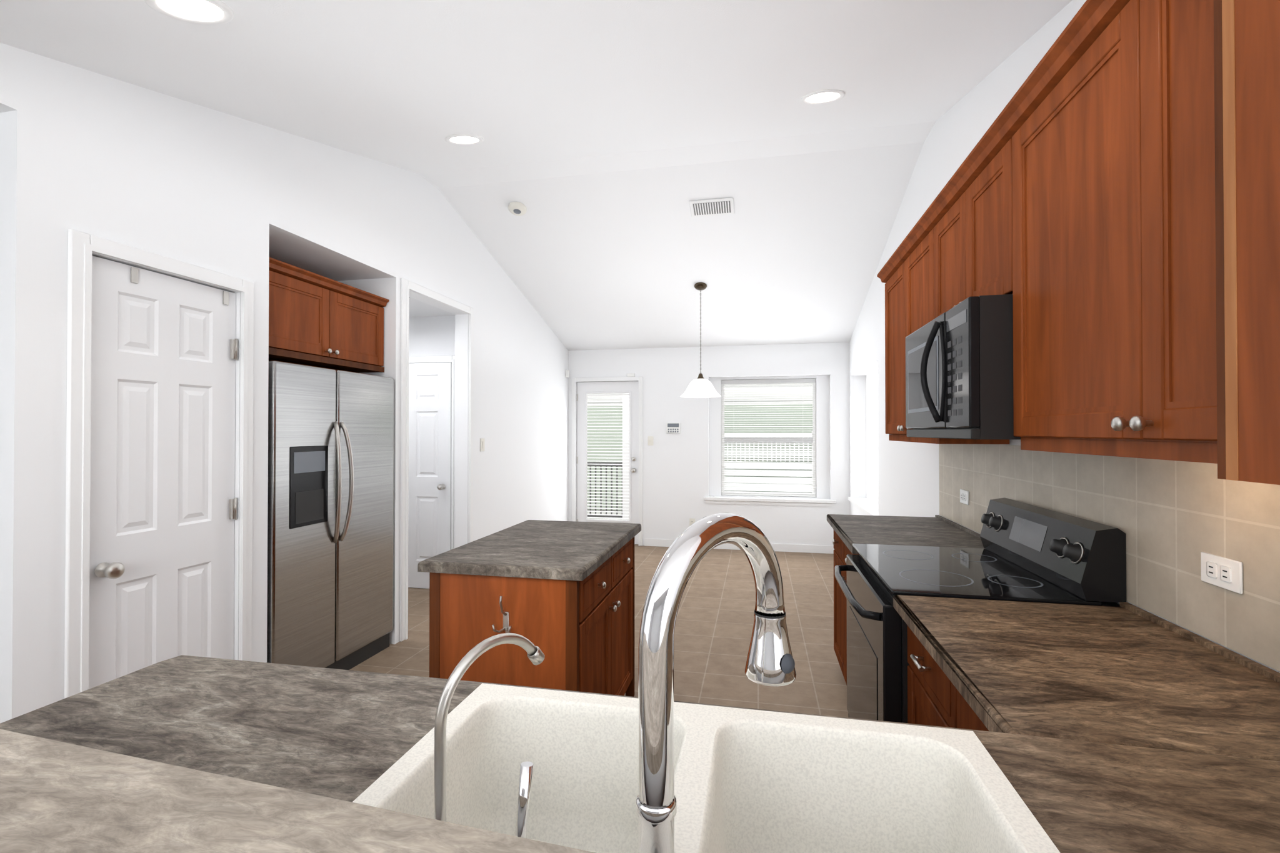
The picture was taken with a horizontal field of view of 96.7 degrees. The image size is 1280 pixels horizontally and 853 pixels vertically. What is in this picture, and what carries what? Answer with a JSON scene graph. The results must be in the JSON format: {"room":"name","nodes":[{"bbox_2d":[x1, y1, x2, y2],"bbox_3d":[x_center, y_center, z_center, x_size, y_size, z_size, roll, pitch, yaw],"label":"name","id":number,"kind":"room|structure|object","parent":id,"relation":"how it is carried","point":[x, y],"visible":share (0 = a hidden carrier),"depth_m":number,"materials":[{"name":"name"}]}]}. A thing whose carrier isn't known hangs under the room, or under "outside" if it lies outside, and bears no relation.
{"room":"kitchen","nodes":[
{"label":"kitchen","id":0,"kind":"room"},
{"bbox_2d":[0,729,595,852],"bbox_3d":[-0.103,0.358,0.315,2.390,0.040,0.462,0,0,12],"label":"bar","id":1,"kind":"object","parent":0,"point":[56,797],"depth_m":0.49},
{"bbox_2d":[0,0,1072,350],"bbox_3d":[-0.273,-1.419,1.973,3.412,0.810,10.131,0,0,12],"label":"ceiling","id":2,"kind":"structure","parent":0,"point":[605,119],"depth_m":2.81,"materials":[{"name":"white paint"}]},
{"bbox_2d":[144,0,234,24],"bbox_3d":[-1.312,-1.223,1.661,0.210,0.058,0.204,0,0,12],"label":"ceiling light","id":3,"kind":"object","parent":2,"relation":"attached to","point":[206,10],"visible":1,"depth_m":1.68,"materials":[{"name":"white plastic"}]},
{"bbox_2d":[445,134,483,144],"bbox_3d":[-0.995,-1.625,3.223,0.210,0.058,0.204,0,0,12],"label":"ceiling light","id":4,"kind":"object","parent":2,"relation":"attached to","point":[462,139],"visible":1,"depth_m":3.22,"materials":[{"name":"white plastic"}]},
{"bbox_2d":[508,201,526,215],"bbox_3d":[-0.965,-1.713,4.479,0.144,0.066,0.142,0,0,12],"label":"smoke detector","id":5,"kind":"object","parent":2,"relation":"attached to","point":[515,208],"visible":1,"depth_m":4.45,"materials":[{"name":"white plastic"}]},
{"bbox_2d":[680,282,721,398],"bbox_3d":[0.587,-0.835,5.502,0.396,1.093,0.396,0,0,12],"label":"pendant light","id":6,"kind":"object","parent":2,"relation":"hanging from","point":[700,387],"visible":1,"depth_m":5.41,"materials":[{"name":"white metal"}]},
{"bbox_2d":[689,197,734,217],"bbox_3d":[0.551,-1.675,4.351,0.330,0.058,0.185,0,0,12],"label":"ceiling vent","id":7,"kind":"object","parent":2,"relation":"attached to","point":[722,206],"depth_m":4.34,"materials":[{"name":"white metal"}]},
{"bbox_2d":[800,89,844,104],"bbox_3d":[0.899,-1.620,2.800,0.210,0.058,0.204,0,0,12],"label":"ceiling light","id":8,"kind":"object","parent":2,"relation":"attached to","point":[824,96],"visible":1,"depth_m":2.79,"materials":[{"name":"white plastic"}]},
{"bbox_2d":[350,544,848,717],"bbox_3d":[-1.023,1.440,2.447,5.800,0.001,10.800,0,0,12],"label":"floor","id":9,"kind":"structure","parent":0,"point":[714,621],"depth_m":3.97,"materials":[{"name":"tile"}]},
{"bbox_2d":[266,360,393,669],"bbox_3d":[-2.077,0.560,3.374,0.846,1.775,0.965,0,0,12],"label":"fridge","id":10,"kind":"object","parent":9,"relation":"on","point":[330,485],"visible":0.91,"depth_m":3.20,"materials":[{"name":"grey metal"}]},
{"bbox_2d":[429,536,634,696],"bbox_3d":[-0.411,1.002,2.605,0.635,0.879,1.050,0,0,12],"label":"kitchen island","id":11,"kind":"object","parent":9,"relation":"on","point":[584,630],"visible":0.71,"depth_m":2.17,"materials":[{"name":"brown wood"}]},
{"bbox_2d":[417,520,641,581],"bbox_3d":[-0.423,0.542,2.636,0.660,0.040,1.060,0,0,12],"label":"countertop","id":12,"kind":"structure","parent":11,"relation":"on","point":[570,550],"depth_m":2.36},
{"bbox_2d":[832,530,859,685],"bbox_3d":[1.339,1.004,2.904,0.621,0.879,0.954,0,0,12],"label":"base cabinet","id":13,"kind":"object","parent":9,"relation":"on","point":[841,550],"visible":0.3,"depth_m":3.17,"materials":[{"name":"brown wood"}]},
{"bbox_2d":[907,625,988,731],"bbox_3d":[1.003,0.991,1.282,0.621,0.879,0.814,0,0,12],"label":"base cabinet","id":14,"kind":"object","parent":9,"relation":"on","point":[933,699],"visible":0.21,"depth_m":1.49,"materials":[{"name":"brown wood"}]},
{"bbox_2d":[0,514,1279,852],"bbox_3d":[0.296,0.531,2.017,2.301,0.052,3.122,0,0,12],"label":"countertop","id":15,"kind":"structure","parent":14,"relation":"on","point":[1127,729],"depth_m":0.99,"materials":[{"name":"laminate"}]},
{"bbox_2d":[434,633,544,821],"bbox_3d":[-0.171,0.363,0.639,0.032,0.253,0.159,0,-1,34],"label":"filter faucet","id":16,"kind":"object","parent":15,"relation":"on","point":[535,654],"visible":0.98,"depth_m":0.59,"materials":[{"name":"silver metal"}]},
{"bbox_2d":[515,512,796,852],"bbox_3d":[0.042,0.291,0.594,0.342,0.396,0.129,0,-1,-25],"label":"faucet","id":17,"kind":"object","parent":15,"relation":"on","point":[770,662],"visible":0.99,"depth_m":0.54,"materials":[{"name":"silver metal"}]},
{"bbox_2d":[352,683,1059,852],"bbox_3d":[0.064,0.601,0.746,0.860,0.220,0.532,0,0,12],"label":"sink","id":18,"kind":"object","parent":15,"relation":"in","point":[745,780],"visible":0.84,"depth_m":0.93,"materials":[{"name":"white ceramic"}]},
{"bbox_2d":[834,497,1126,723],"bbox_3d":[1.113,0.851,2.071,0.724,1.112,0.766,0,0,12],"label":"range","id":19,"kind":"object","parent":9,"relation":"on","point":[1031,553],"visible":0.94,"depth_m":1.88,"materials":[{"name":"black metal"}]},
{"bbox_2d":[0,0,1279,723],"bbox_3d":[-0.962,-0.262,2.188,5.170,3.400,10.290,0,0,12],"label":"wall","id":20,"kind":"structure","parent":0,"point":[90,152],"depth_m":2.66,"materials":[{"name":"white paint"}]},
{"bbox_2d":[88,255,238,689],"bbox_3d":[-1.930,0.407,2.347,0.117,2.064,0.614,0,0,12],"label":"pantry door","id":21,"kind":"structure","parent":20,"relation":"in","point":[163,504],"depth_m":2.32,"materials":[{"name":"white wood"}]},
{"bbox_2d":[268,256,389,373],"bbox_3d":[-2.066,-0.610,3.379,0.585,0.485,0.990,0,0,12],"label":"upper cabinet","id":22,"kind":"object","parent":20,"relation":"attached to","point":[315,320],"depth_m":3.27,"materials":[{"name":"brown wood"}]},
{"bbox_2d":[408,362,451,588],"bbox_3d":[-2.072,0.442,5.130,0.770,2.030,0.103,0,0,12],"label":"hall door","id":23,"kind":"structure","parent":20,"relation":"in","point":[430,384],"depth_m":5.12,"materials":[{"name":"white wood"}]},
{"bbox_2d":[64,228,878,698],"bbox_3d":[-0.282,0.226,4.361,4.718,2.460,5.630,0,0,12],"label":"trim","id":24,"kind":"structure","parent":20,"relation":"attached to","point":[81,245],"depth_m":2.61,"materials":[{"name":"white wood"}]},
{"bbox_2d":[576,381,638,544],"bbox_3d":[-0.414,0.454,7.181,0.814,2.040,0.108,0,0,12],"label":"back door","id":25,"kind":"structure","parent":20,"relation":"in","point":[583,389],"depth_m":7.21,"materials":[{"name":"white wood"}]},
{"bbox_2d":[666,422,679,433],"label":"keypad","id":26,"kind":"object","parent":20,"relation":"attached to","point":[671,427],"depth_m":6.97,"materials":[{"name":"white plastic"}]},
{"bbox_2d":[721,378,816,496],"bbox_3d":[1.549,0.134,6.888,1.116,1.411,0.051,0,0,12],"label":"window","id":27,"kind":"structure","parent":20,"relation":"in","point":[812,440],"depth_m":6.88,"materials":[{"name":"white plastic"}]},
{"bbox_2d":[960,488,968,504],"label":"outlet","id":28,"kind":"object","parent":20,"relation":"attached to","point":[964,494],"depth_m":2.89,"materials":[{"name":"white plastic"}]},
{"bbox_2d":[876,0,1217,463],"bbox_3d":[1.287,-0.424,1.948,0.331,0.990,2.890,0,0,12],"label":"upper cabinet","id":29,"kind":"object","parent":20,"relation":"attached to","point":[1088,200],"visible":0.72,"depth_m":1.27,"materials":[{"name":"brown wood"}]},
{"bbox_2d":[905,294,1020,439],"bbox_3d":[1.241,-0.175,2.053,0.464,0.433,0.760,0,0,12],"label":"microwave","id":30,"kind":"object","parent":29,"relation":"attached to","point":[959,364],"visible":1,"depth_m":1.76,"materials":[{"name":"black metal"}]},
{"bbox_2d":[1200,551,1243,594],"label":"outlet","id":31,"kind":"object","parent":20,"relation":"attached to","point":[1222,572],"depth_m":1.28,"materials":[{"name":"white plastic"}]},
{"bbox_2d":[1213,0,1279,484],"bbox_3d":[0.969,-0.429,0.551,0.387,1.003,0.465,0,0,12],"label":"upper cabinet","id":32,"kind":"object","parent":20,"relation":"attached to","point":[1247,32],"visible":1,"depth_m":0.76,"materials":[{"name":"brown wood"}]},
{"label":"outside","id":33,"kind":"structure","parent":0,"visible":0},
{"bbox_2d":[587,383,812,519],"bbox_3d":[2.085,-0.237,10.069,18.000,3.720,6.300,0,0,12],"label":"exterior view","id":34,"kind":"structure","parent":33,"point":[797,385],"depth_m":10.38,"materials":[{"name":"grey"}]}
]}

